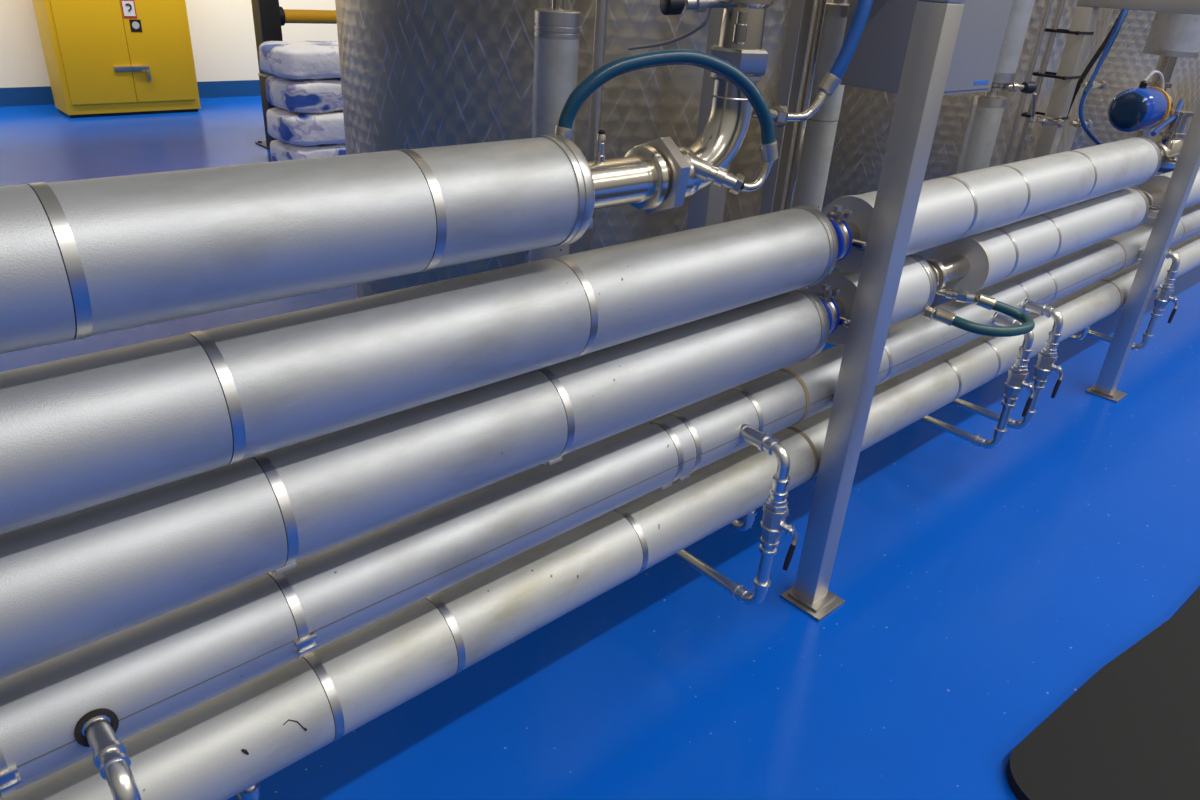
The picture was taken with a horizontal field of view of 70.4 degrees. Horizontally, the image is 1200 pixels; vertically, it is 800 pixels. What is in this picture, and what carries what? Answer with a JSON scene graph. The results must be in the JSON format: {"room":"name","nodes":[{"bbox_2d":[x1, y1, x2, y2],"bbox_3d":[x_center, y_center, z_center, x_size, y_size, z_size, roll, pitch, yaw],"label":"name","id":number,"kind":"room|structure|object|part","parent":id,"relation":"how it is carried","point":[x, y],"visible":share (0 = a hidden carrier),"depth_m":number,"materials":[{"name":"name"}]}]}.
{"room":"processing plant","nodes":[
{"label":"processing plant","id":0,"kind":"room"},
{"bbox_2d":[0,0,337,87],"bbox_3d":[-2.931,-6.384,9.646,21.000,5.550,0.140,-20,35,-38],"label":"wall","id":1,"kind":"structure","parent":0,"point":[222,32],"depth_m":9.45,"materials":[{"name":"beige paint"}]},
{"bbox_2d":[0,80,260,106],"bbox_3d":[-3.046,-4.011,10.794,21.000,0.175,0.010,-20,35,-38],"label":"baseboard","id":2,"kind":"structure","parent":1,"relation":"attached to","point":[14,96],"depth_m":9.54,"materials":[{"name":"blue"}]},
{"bbox_2d":[0,96,1199,799],"bbox_3d":[2.734,-0.015,3.994,27.000,0.050,19.460,-20,35,-38],"label":"floor","id":3,"kind":"structure","parent":0,"point":[981,589],"depth_m":2.41,"materials":[{"name":"blue paint"}]},
{"bbox_2d":[32,0,200,117],"bbox_3d":[-4.686,-3.741,8.190,1.225,1.850,0.525,-20,35,-38],"label":"storage cabinet","id":4,"kind":"object","parent":3,"relation":"on","point":[103,57],"visible":1,"depth_m":8.18,"materials":[{"name":"yellow metal"}]},
{"bbox_3d":[-4.746,-3.620,7.861,0.575,1.675,0.020,-20,35,-38],"label":"door","id":5,"kind":"part","parent":4,"relation":"part of","materials":[{"name":"yellow paint"}]},
{"bbox_3d":[-4.578,-3.215,8.245,0.245,0.047,0.016,-20,35,-38],"label":"latch plate","id":6,"kind":"part","parent":4,"relation":"part of","materials":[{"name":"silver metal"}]},
{"bbox_3d":[-4.484,-3.197,8.325,0.145,0.145,0.021,-20,35,-38],"label":"handle","id":7,"kind":"part","parent":4,"relation":"part of","materials":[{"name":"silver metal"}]},
{"bbox_3d":[-4.325,-3.771,8.214,0.556,1.675,0.020,-20,35,-38],"label":"door","id":8,"kind":"part","parent":4,"relation":"part of","materials":[{"name":"yellow paint"}]},
{"bbox_2d":[251,0,336,148],"bbox_3d":[-1.946,-3.162,8.037,2.660,1.300,0.370,-20,35,-38],"label":"barrier","id":9,"kind":"object","parent":3,"relation":"on","point":[268,16],"visible":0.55,"depth_m":7.19,"materials":[{"name":"black metal"}]},
{"bbox_3d":[-2.867,-2.295,7.617,0.320,0.024,0.320,-20,35,-38],"label":"plate","id":10,"kind":"part","parent":9,"relation":"part of","materials":[{"name":"black plastic"}]},
{"bbox_3d":[-2.827,-2.863,7.328,0.180,1.300,0.160,-20,35,-38],"label":"post","id":11,"kind":"part","parent":9,"relation":"part of","materials":[{"name":"black plastic"}]},
{"bbox_2d":[279,6,285,25],"bbox_3d":[-2.722,-3.256,7.209,0.055,0.150,0.150,-20,35,-38],"label":"socket","id":12,"kind":"object","parent":9,"relation":"attached to","point":[282,12],"depth_m":7.16,"materials":[{"name":"black plastic"}]},
{"bbox_3d":[-1.841,-3.571,7.948,2.400,0.110,0.110,-20,35,-38],"label":"rail","id":13,"kind":"part","parent":9,"relation":"part of","materials":[{"name":"orange plastic"}]},
{"bbox_2d":[270,139,345,161],"bbox_3d":[-2.191,-1.982,6.858,0.819,0.234,0.560,-20,35,-38],"label":"sack","id":14,"kind":"object","parent":3,"relation":"on","point":[280,150],"visible":0.16,"depth_m":6.56,"materials":[{"name":"white plastic"}]},
{"bbox_2d":[266,107,344,145],"bbox_3d":[-2.183,-2.191,6.749,0.808,0.234,0.560,-20,35,-38],"label":"sack","id":15,"kind":"object","parent":14,"relation":"on","point":[302,129],"visible":0.57,"depth_m":6.46,"materials":[{"name":"white plastic"}]},
{"bbox_2d":[265,75,342,112],"bbox_3d":[-2.163,-2.420,6.679,0.811,0.234,0.563,-20,35,-38],"label":"sack","id":16,"kind":"object","parent":15,"relation":"on","point":[300,95],"visible":0.51,"depth_m":6.38,"materials":[{"name":"white plastic"}]},
{"bbox_2d":[259,41,340,79],"bbox_3d":[-2.161,-2.619,6.551,0.817,0.234,0.554,-20,35,-38],"label":"sack","id":17,"kind":"object","parent":16,"relation":"on","point":[305,60],"visible":0.59,"depth_m":6.28,"materials":[{"name":"white plastic"}]},
{"bbox_2d":[529,0,580,261],"bbox_3d":[-0.116,-0.623,2.091,0.107,2.400,0.107,-20,35,-38],"label":"vertical pipe","id":18,"kind":"object","parent":3,"relation":"on","point":[557,29],"visible":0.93,"depth_m":1.97,"materials":[{"name":"metal"}]},
{"bbox_2d":[335,0,833,297],"bbox_3d":[-0.046,-1.488,3.002,1.732,3.120,1.732,-20,35,-38],"label":"storage tank","id":19,"kind":"object","parent":3,"relation":"on","point":[415,74],"visible":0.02,"depth_m":2.44,"materials":[{"name":"silver metal"}]},
{"bbox_2d":[582,0,607,251],"bbox_3d":[-0.020,-0.593,2.155,0.028,2.300,0.028,-20,35,-38],"label":"tube","id":20,"kind":"object","parent":3,"relation":"on","point":[601,5],"visible":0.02,"depth_m":2.07,"materials":[{"name":"silver metal"}]},
{"bbox_2d":[759,0,814,214],"bbox_3d":[0.541,-0.753,2.547,0.055,2.300,0.041,-20,35,-38],"label":"post","id":21,"kind":"object","parent":3,"relation":"on","point":[801,11],"visible":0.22,"depth_m":2.46,"materials":[{"name":"silver metal"}]},
{"bbox_2d":[784,0,826,208],"bbox_3d":[0.599,-0.762,2.572,0.026,2.300,0.026,-20,35,-38],"label":"tube","id":22,"kind":"object","parent":3,"relation":"on","point":[821,4],"visible":0.49,"depth_m":2.50,"materials":[{"name":"silver metal"}]},
{"bbox_2d":[793,0,849,287],"bbox_3d":[0.689,-0.831,2.704,0.114,2.315,0.114,-20,35,-38],"label":"vertical pipe","id":23,"kind":"object","parent":3,"relation":"on","point":[821,127],"visible":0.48,"depth_m":2.64,"materials":[{"name":"metal"}]},
{"bbox_2d":[686,0,964,621],"bbox_3d":[0.482,-0.256,2.280,0.132,1.650,0.696,-20,35,-38],"label":"support frame","id":24,"kind":"object","parent":3,"relation":"on","point":[935,25],"visible":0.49,"depth_m":2.05,"materials":[{"name":"silver metal"}]},
{"bbox_2d":[0,233,1199,799],"bbox_3d":[1.891,-0.333,3.493,9.102,0.167,0.167,-20,35,-38],"label":"insulated pipe","id":25,"kind":"object","parent":24,"relation":"attached to","point":[348,682],"visible":0.77,"depth_m":1.64,"materials":[{"name":"metal"}]},
{"bbox_2d":[235,782,260,799],"bbox_3d":[-0.644,0.657,1.507,0.042,0.137,0.153,-20,35,-38],"label":"stub","id":26,"kind":"object","parent":25,"relation":"attached to","point":[253,792],"visible":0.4,"depth_m":1.45,"materials":[{"name":"silver metal"}]},
{"bbox_2d":[283,719,306,730],"bbox_3d":[-0.496,0.531,1.385,0.035,0.028,0.007,-6,29,-19],"label":"sealant dribble","id":27,"kind":"object","parent":25,"relation":"attached to","point":[305,729],"visible":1,"depth_m":1.39,"materials":[{"name":"black"}]},
{"bbox_2d":[728,509,756,530],"bbox_3d":[0.369,0.296,2.356,0.042,0.137,0.153,-20,35,-38],"label":"stub","id":28,"kind":"object","parent":25,"relation":"attached to","point":[749,518],"visible":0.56,"depth_m":2.32,"materials":[{"name":"silver metal"}]},
{"bbox_2d":[1067,326,1090,340],"bbox_3d":[2.123,-0.331,3.829,0.042,0.137,0.153,-20,35,-38],"label":"stub","id":29,"kind":"object","parent":25,"relation":"attached to","point":[1084,332],"visible":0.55,"depth_m":3.80,"materials":[{"name":"silver metal"}]},
{"bbox_2d":[0,202,1199,797],"bbox_3d":[1.905,-0.515,3.398,9.102,0.157,0.165,-20,35,-38],"label":"insulated pipe","id":30,"kind":"object","parent":24,"relation":"attached to","point":[144,675],"visible":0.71,"depth_m":1.45,"materials":[{"name":"metal"}]},
{"bbox_2d":[81,715,141,799],"bbox_3d":[-0.741,0.603,1.288,0.049,0.474,0.526,-20,35,-38],"label":"drain pipe","id":31,"kind":"object","parent":30,"relation":"attached to","point":[110,756],"visible":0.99,"depth_m":1.09,"materials":[{"name":"silver metal"}]},
{"bbox_2d":[673,423,797,604],"bbox_3d":[0.274,0.241,2.139,0.056,0.479,0.526,-20,35,-38],"label":"drain pipe","id":32,"kind":"object","parent":30,"relation":"attached to","point":[775,510],"visible":0.98,"depth_m":1.98,"materials":[{"name":"silver metal"}]},
{"bbox_3d":[0.433,0.298,1.973,0.025,0.028,0.040,-20,35,-38],"label":"valve stem","id":33,"kind":"part","parent":32,"relation":"part of","materials":[{"name":"silver metal"}]},
{"bbox_3d":[0.448,0.316,1.979,0.027,0.051,0.018,9,27,10],"label":"valve lever","id":34,"kind":"part","parent":32,"relation":"part of","materials":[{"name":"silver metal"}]},
{"bbox_2d":[919,312,1033,448],"bbox_3d":[1.238,-0.104,2.949,0.056,0.479,0.526,-20,35,-38],"label":"drain pipe","id":35,"kind":"object","parent":30,"relation":"attached to","point":[1018,373],"visible":0.84,"depth_m":2.80,"materials":[{"name":"silver metal"}]},
{"bbox_3d":[1.398,-0.046,2.782,0.025,0.028,0.040,-20,35,-38],"label":"valve stem","id":36,"kind":"part","parent":35,"relation":"part of","materials":[{"name":"silver metal"}]},
{"bbox_3d":[1.413,-0.029,2.788,0.027,0.051,0.018,9,27,10],"label":"valve lever","id":37,"kind":"part","parent":35,"relation":"part of","materials":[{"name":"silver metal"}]},
{"bbox_2d":[951,298,1062,428],"bbox_3d":[1.411,-0.166,3.094,0.056,0.479,0.526,-20,35,-38],"label":"drain pipe","id":38,"kind":"object","parent":30,"relation":"attached to","point":[1047,357],"visible":0.94,"depth_m":2.94,"materials":[{"name":"silver metal"}]},
{"bbox_3d":[1.571,-0.108,2.928,0.025,0.028,0.040,-20,35,-38],"label":"valve stem","id":39,"kind":"part","parent":38,"relation":"part of","materials":[{"name":"silver metal"}]},
{"bbox_3d":[1.586,-0.091,2.934,0.027,0.051,0.018,9,27,10],"label":"valve lever","id":40,"kind":"part","parent":38,"relation":"part of","materials":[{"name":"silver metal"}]},
{"bbox_2d":[1077,249,1179,350],"bbox_3d":[2.335,-0.496,3.869,0.056,0.479,0.526,-20,35,-38],"label":"drain pipe","id":41,"kind":"object","parent":30,"relation":"attached to","point":[1163,297],"visible":0.8,"depth_m":3.72,"materials":[{"name":"silver metal"}]},
{"bbox_3d":[2.495,-0.438,3.703,0.025,0.028,0.040,-20,35,-38],"label":"valve stem","id":42,"kind":"part","parent":41,"relation":"part of","materials":[{"name":"silver metal"}]},
{"bbox_3d":[0.284,-0.339,2.480,0.074,1.567,0.070,-20,35,-38],"label":"post","id":43,"kind":"part","parent":24,"relation":"part of","materials":[{"name":"silver metal"}]},
{"bbox_3d":[0.619,0.574,2.470,0.132,0.018,0.136,-20,35,-38],"label":"plate","id":44,"kind":"part","parent":24,"relation":"part of","materials":[{"name":"silver metal"}]},
{"bbox_2d":[815,284,844,334],"bbox_3d":[0.551,-0.227,2.151,0.158,0.142,0.113,-20,35,-38],"label":"coupling","id":45,"kind":"object","parent":24,"relation":"attached to","point":[834,307],"visible":0.39,"depth_m":2.12,"materials":[{"name":"silver metal"}]},
{"bbox_2d":[0,288,829,678],"bbox_3d":[-0.477,0.154,1.296,2.622,0.190,0.187,-20,35,-38],"label":"insulated pipe","id":46,"kind":"object","parent":45,"relation":"attached to","point":[71,581],"visible":0.88,"depth_m":1.27,"materials":[{"name":"metal"}]},
{"bbox_2d":[0,206,837,534],"bbox_3d":[-0.475,-0.020,1.196,2.592,0.188,0.188,-20,35,-38],"label":"insulated pipe","id":47,"kind":"object","parent":46,"relation":"on","point":[81,432],"visible":1,"depth_m":1.20,"materials":[{"name":"metal"}]},
{"bbox_2d":[0,134,594,353],"bbox_3d":[-0.743,-0.112,0.863,1.832,0.180,0.180,-20,35,-38],"label":"insulated pipe","id":48,"kind":"object","parent":47,"relation":"on","point":[84,258],"visible":1,"depth_m":1.04,"materials":[{"name":"metal"}]},
{"bbox_2d":[587,0,772,228],"bbox_3d":[0.149,-0.742,1.399,0.482,0.890,0.172,-20,35,-38],"label":"outlet elbow","id":49,"kind":"object","parent":48,"relation":"attached to","point":[656,175],"visible":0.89,"depth_m":1.55,"materials":[{"name":"silver metal"}]},
{"bbox_2d":[555,49,778,194],"bbox_3d":[0.128,-0.483,1.496,0.447,0.249,0.051,-7,29,-21],"label":"flexible hose","id":50,"kind":"object","parent":49,"relation":"attached to","point":[768,145],"visible":0.97,"depth_m":1.46,"materials":[{"name":"blue rubber"}]},
{"bbox_2d":[628,0,747,49],"bbox_3d":[0.164,-0.706,1.596,0.156,0.118,0.210,-5,28,-18],"label":"fitting","id":51,"kind":"object","parent":49,"relation":"attached to","point":[667,7],"visible":0.96,"depth_m":1.53,"materials":[{"name":"silver metal"}]},
{"bbox_3d":[0.130,-0.706,1.513,0.038,0.040,0.038,-10,30,-26],"label":"knob","id":52,"kind":"part","parent":51,"relation":"part of","materials":[{"name":"black plastic"}]},
{"bbox_2d":[751,106,785,125],"bbox_3d":[0.326,-0.578,1.721,0.134,0.052,0.031,-20,35,-38],"label":"fitting","id":53,"kind":"object","parent":49,"relation":"attached to","point":[778,114],"visible":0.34,"depth_m":1.74,"materials":[{"name":"silver metal"}]},
{"bbox_2d":[775,0,872,127],"bbox_3d":[0.503,-0.905,1.730,0.144,0.658,0.329,17,30,24],"label":"flexible hose","id":54,"kind":"object","parent":53,"relation":"attached to","point":[831,80],"visible":0.98,"depth_m":1.75,"materials":[{"name":"blue rubber"}]},
{"bbox_2d":[826,205,859,261],"bbox_3d":[0.553,-0.400,2.052,0.188,0.142,0.113,-20,35,-38],"label":"coupling","id":55,"kind":"object","parent":24,"relation":"attached to","point":[845,231],"visible":0.44,"depth_m":2.02,"materials":[{"name":"silver metal"}]},
{"bbox_2d":[808,253,936,344],"bbox_3d":[0.741,-0.282,2.318,0.364,0.189,0.189,-20,35,-38],"label":"insulated pipe","id":56,"kind":"object","parent":24,"relation":"attached to","point":[917,287],"visible":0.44,"depth_m":2.27,"materials":[{"name":"metal"}]},
{"bbox_2d":[926,255,969,291],"bbox_3d":[0.993,-0.372,2.529,0.316,0.102,0.102,-20,35,-38],"label":"coupling","id":57,"kind":"object","parent":56,"relation":"attached to","point":[952,268],"visible":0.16,"depth_m":2.53,"materials":[{"name":"silver metal"}]},
{"bbox_2d":[933,293,1034,336],"bbox_3d":[1.102,-0.235,2.412,0.312,0.072,0.196,-20,35,-38],"label":"flexible hose","id":58,"kind":"object","parent":56,"relation":"attached to","point":[940,315],"visible":1,"depth_m":2.36,"materials":[{"name":"teal rubber"}]},
{"bbox_2d":[920,306,935,319],"bbox_3d":[0.915,-0.257,2.419,0.033,0.038,0.100,-20,35,-38],"label":"fitting","id":59,"kind":"object","parent":58,"relation":"attached to","point":[928,313],"visible":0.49,"depth_m":2.39,"materials":[{"name":"silver metal"}]},
{"bbox_2d":[936,288,975,303],"bbox_3d":[1.046,-0.316,2.531,0.129,0.038,0.033,16,29,23],"label":"fitting","id":60,"kind":"object","parent":58,"relation":"attached to","point":[963,296],"visible":0.91,"depth_m":2.51,"materials":[{"name":"silver metal"}]},
{"bbox_3d":[0.660,-0.130,2.122,0.074,1.567,0.070,-20,35,-38],"label":"post","id":61,"kind":"part","parent":24,"relation":"part of","materials":[{"name":"silver metal"}]},
{"bbox_2d":[840,0,1012,94],"bbox_3d":[0.790,-1.091,2.069,0.561,0.635,0.254,-20,35,-38],"label":"control box","id":62,"kind":"object","parent":24,"relation":"attached to","point":[877,62],"visible":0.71,"depth_m":2.14,"materials":[{"name":"grey paint"}]},
{"bbox_3d":[0.946,-1.071,2.050,0.345,0.615,0.004,-20,35,-38],"label":"door","id":63,"kind":"part","parent":62,"relation":"part of","materials":[{"name":"grey paint"}]},
{"bbox_2d":[822,137,1161,271],"bbox_3d":[1.372,-0.680,2.747,2.038,0.190,0.190,-20,35,-38],"label":"insulated pipe","id":64,"kind":"object","parent":24,"relation":"attached to","point":[951,208],"visible":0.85,"depth_m":2.52,"materials":[{"name":"metal"}]},
{"bbox_2d":[807,0,1112,298],"bbox_3d":[1.710,-2.158,4.560,1.872,3.120,1.872,-20,35,-38],"label":"storage tank","id":65,"kind":"object","parent":3,"relation":"on","point":[866,115],"visible":0.02,"depth_m":4.04,"materials":[{"name":"silver metal"}]},
{"bbox_2d":[930,0,1036,306],"bbox_3d":[1.625,-1.177,3.494,0.258,2.330,0.141,-12,31,-28],"label":"vertical pipe","id":66,"kind":"object","parent":3,"relation":"on","point":[986,112],"visible":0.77,"depth_m":3.41,"materials":[{"name":"metal"}]},
{"bbox_3d":[1.742,-1.273,3.461,0.051,0.048,0.048,-10,30,-25],"label":"valve knob","id":67,"kind":"part","parent":66,"relation":"part of","materials":[{"name":"black"}]},
{"bbox_2d":[1024,93,1036,149],"bbox_3d":[1.796,-1.159,3.546,0.074,0.233,0.024,-20,35,-38],"label":"tube","id":68,"kind":"object","parent":66,"relation":"hanging from","point":[1033,117],"visible":1,"depth_m":3.56,"materials":[{"name":"grey metal"}]},
{"bbox_2d":[1035,117,1064,127],"bbox_3d":[1.909,-1.181,3.618,0.178,0.050,0.034,-11,30,-26],"label":"valve","id":69,"kind":"object","parent":68,"relation":"attached to","point":[1047,121],"visible":0.99,"depth_m":3.60,"materials":[{"name":"silver metal"}]},
{"bbox_2d":[1001,0,1052,164],"bbox_3d":[1.826,-1.212,3.735,0.026,2.200,0.026,-20,35,-38],"label":"tube","id":70,"kind":"object","parent":3,"relation":"on","point":[1048,3],"visible":0.49,"depth_m":3.63,"materials":[{"name":"silver metal"}]},
{"bbox_2d":[1014,0,1064,161],"bbox_3d":[1.895,-1.224,3.769,0.026,2.200,0.026,-20,35,-38],"label":"tube","id":71,"kind":"object","parent":3,"relation":"on","point":[1060,5],"visible":0.32,"depth_m":3.66,"materials":[{"name":"silver metal"}]},
{"bbox_2d":[1006,588,1199,799],"bbox_3d":[2.111,1.012,1.802,1.580,0.030,1.920,-20,35,-38],"label":"rubber mat","id":72,"kind":"object","parent":3,"relation":"on","point":[1131,731],"visible":1,"depth_m":2.05,"materials":[{"name":"black rubber"}]},
{"bbox_2d":[1032,0,1199,402],"bbox_3d":[2.192,-0.867,3.715,0.132,1.650,0.696,-20,35,-38],"label":"support frame","id":73,"kind":"object","parent":3,"relation":"on","point":[1185,171],"visible":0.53,"depth_m":3.61,"materials":[{"name":"silver metal"}]},
{"bbox_2d":[1021,111,1067,119],"bbox_3d":[1.959,-1.253,3.756,0.178,0.015,0.156,-20,35,-38],"label":"cable tie","id":74,"kind":"object","parent":73,"relation":"attached to","point":[1025,113],"visible":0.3,"depth_m":3.74,"materials":[{"name":"black plastic"}]},
{"bbox_2d":[1033,71,1080,79],"bbox_3d":[1.969,-1.405,3.679,0.178,0.015,0.156,-20,35,-38],"label":"cable tie","id":75,"kind":"object","parent":73,"relation":"attached to","point":[1047,74],"visible":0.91,"depth_m":3.64,"materials":[{"name":"black plastic"}]},
{"bbox_3d":[1.994,-0.950,3.916,0.074,1.567,0.070,-20,35,-38],"label":"post","id":76,"kind":"part","parent":73,"relation":"part of","materials":[{"name":"silver metal"}]},
{"bbox_2d":[1045,28,1093,34],"bbox_3d":[1.980,-1.560,3.600,0.178,0.015,0.156,-20,35,-38],"label":"cable tie","id":77,"kind":"object","parent":73,"relation":"attached to","point":[1066,31],"visible":0.91,"depth_m":3.56,"materials":[{"name":"black plastic"}]},
{"bbox_2d":[1069,119,1092,127],"bbox_3d":[2.146,-1.234,3.797,0.135,0.039,0.034,-11,30,-26],"label":"valve","id":78,"kind":"object","parent":73,"relation":"attached to","point":[1076,123],"visible":0.74,"depth_m":3.78,"materials":[{"name":"silver metal"}]},
{"bbox_2d":[1081,81,1106,88],"bbox_3d":[2.179,-1.391,3.758,0.206,0.039,0.034,-18,34,-36],"label":"valve","id":79,"kind":"object","parent":73,"relation":"attached to","point":[1102,84],"visible":0.76,"depth_m":3.75,"materials":[{"name":"silver metal"}]},
{"bbox_2d":[1066,9,1122,119],"bbox_3d":[2.160,-1.385,3.765,0.171,0.724,0.034,1,27,-6],"label":"cable","id":80,"kind":"object","parent":73,"relation":"hanging from","point":[1097,54],"visible":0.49,"depth_m":3.71,"materials":[{"name":"black plastic"}]},
{"bbox_2d":[1078,9,1126,144],"bbox_3d":[2.198,-1.384,3.674,0.226,0.642,0.095,1,27,-6],"label":"air line","id":81,"kind":"object","parent":73,"relation":"hanging from","point":[1122,15],"visible":0.82,"depth_m":3.64,"materials":[{"name":"blue"}]},
{"bbox_2d":[1083,10,1128,92],"bbox_3d":[2.165,-1.505,3.618,0.174,0.376,0.020,-15,32,-32],"label":"air line","id":82,"kind":"object","parent":81,"relation":"attached to","point":[1090,80],"visible":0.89,"depth_m":3.61,"materials":[{"name":"blue rubber"}]},
{"bbox_3d":[2.329,-0.037,3.905,0.132,0.018,0.136,-20,35,-38],"label":"plate","id":83,"kind":"part","parent":73,"relation":"part of","materials":[{"name":"silver metal"}]},
{"bbox_3d":[2.370,-0.741,3.557,0.074,1.567,0.070,-20,35,-38],"label":"post","id":84,"kind":"part","parent":73,"relation":"part of","materials":[{"name":"silver metal"}]},
{"bbox_2d":[1142,189,1164,204],"bbox_3d":[2.319,-0.846,3.642,0.408,0.102,0.102,-20,35,-38],"label":"coupling","id":85,"kind":"object","parent":73,"relation":"attached to","point":[1155,197],"visible":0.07,"depth_m":3.68,"materials":[{"name":"silver metal"}]},
{"bbox_2d":[931,186,1148,292],"bbox_3d":[1.637,-0.602,3.070,1.430,0.189,0.189,-20,35,-38],"label":"insulated pipe","id":86,"kind":"object","parent":85,"relation":"attached to","point":[996,255],"visible":0.78,"depth_m":2.83,"materials":[{"name":"metal"}]},
{"bbox_2d":[1137,167,1199,218],"bbox_3d":[3.726,-1.348,4.823,3.404,0.189,0.189,-20,35,-38],"label":"insulated pipe","id":87,"kind":"object","parent":85,"relation":"attached to","point":[1161,182],"visible":0.27,"depth_m":3.79,"materials":[{"name":"metal"}]},
{"bbox_2d":[1133,12,1199,172],"bbox_3d":[2.711,-1.768,3.839,0.224,1.435,0.342,-20,35,-38],"label":"vertical pipe","id":88,"kind":"object","parent":87,"relation":"attached to","point":[1171,36],"visible":0.41,"depth_m":3.88,"materials":[{"name":"metal"}]},
{"bbox_2d":[1155,109,1193,167],"bbox_3d":[2.321,-1.064,3.501,0.500,0.228,0.130,-20,35,-38],"label":"valve","id":89,"kind":"object","parent":73,"relation":"attached to","point":[1170,143],"visible":0.44,"depth_m":3.54,"materials":[{"name":"silver metal"}]},
{"bbox_2d":[1108,81,1172,131],"bbox_3d":[2.283,-1.233,3.558,0.380,0.197,0.180,-20,35,-38],"label":"motor","id":90,"kind":"object","parent":89,"relation":"attached to","point":[1144,107],"visible":1,"depth_m":3.45,"materials":[{"name":"blue metal"}]},
{"bbox_3d":[2.146,-1.177,3.457,0.020,0.148,0.148,-18,34,-36],"label":"lid","id":91,"kind":"part","parent":90,"relation":"part of","materials":[{"name":"black"}]},
{"bbox_2d":[1143,70,1163,89],"bbox_3d":[2.324,-1.276,3.558,0.270,0.195,0.018,-15,33,-33],"label":"cable","id":92,"kind":"object","parent":90,"relation":"attached to","point":[1159,73],"visible":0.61,"depth_m":3.49,"materials":[{"name":"grey plastic"}]},
{"bbox_2d":[1150,99,1183,135],"bbox_3d":[2.334,-1.159,3.486,0.031,0.124,0.348,26,34,36],"label":"air line","id":93,"kind":"object","parent":89,"relation":"attached to","point":[1161,126],"visible":0.96,"depth_m":3.48,"materials":[{"name":"blue plastic"}]},
{"bbox_2d":[1070,9,1199,224],"bbox_3d":[3.351,-2.756,5.962,1.872,3.120,1.872,-20,35,-38],"label":"storage tank","id":94,"kind":"object","parent":3,"relation":"on","point":[1125,65],"visible":0.02,"depth_m":5.33,"materials":[{"name":"silver metal"}]}
]}

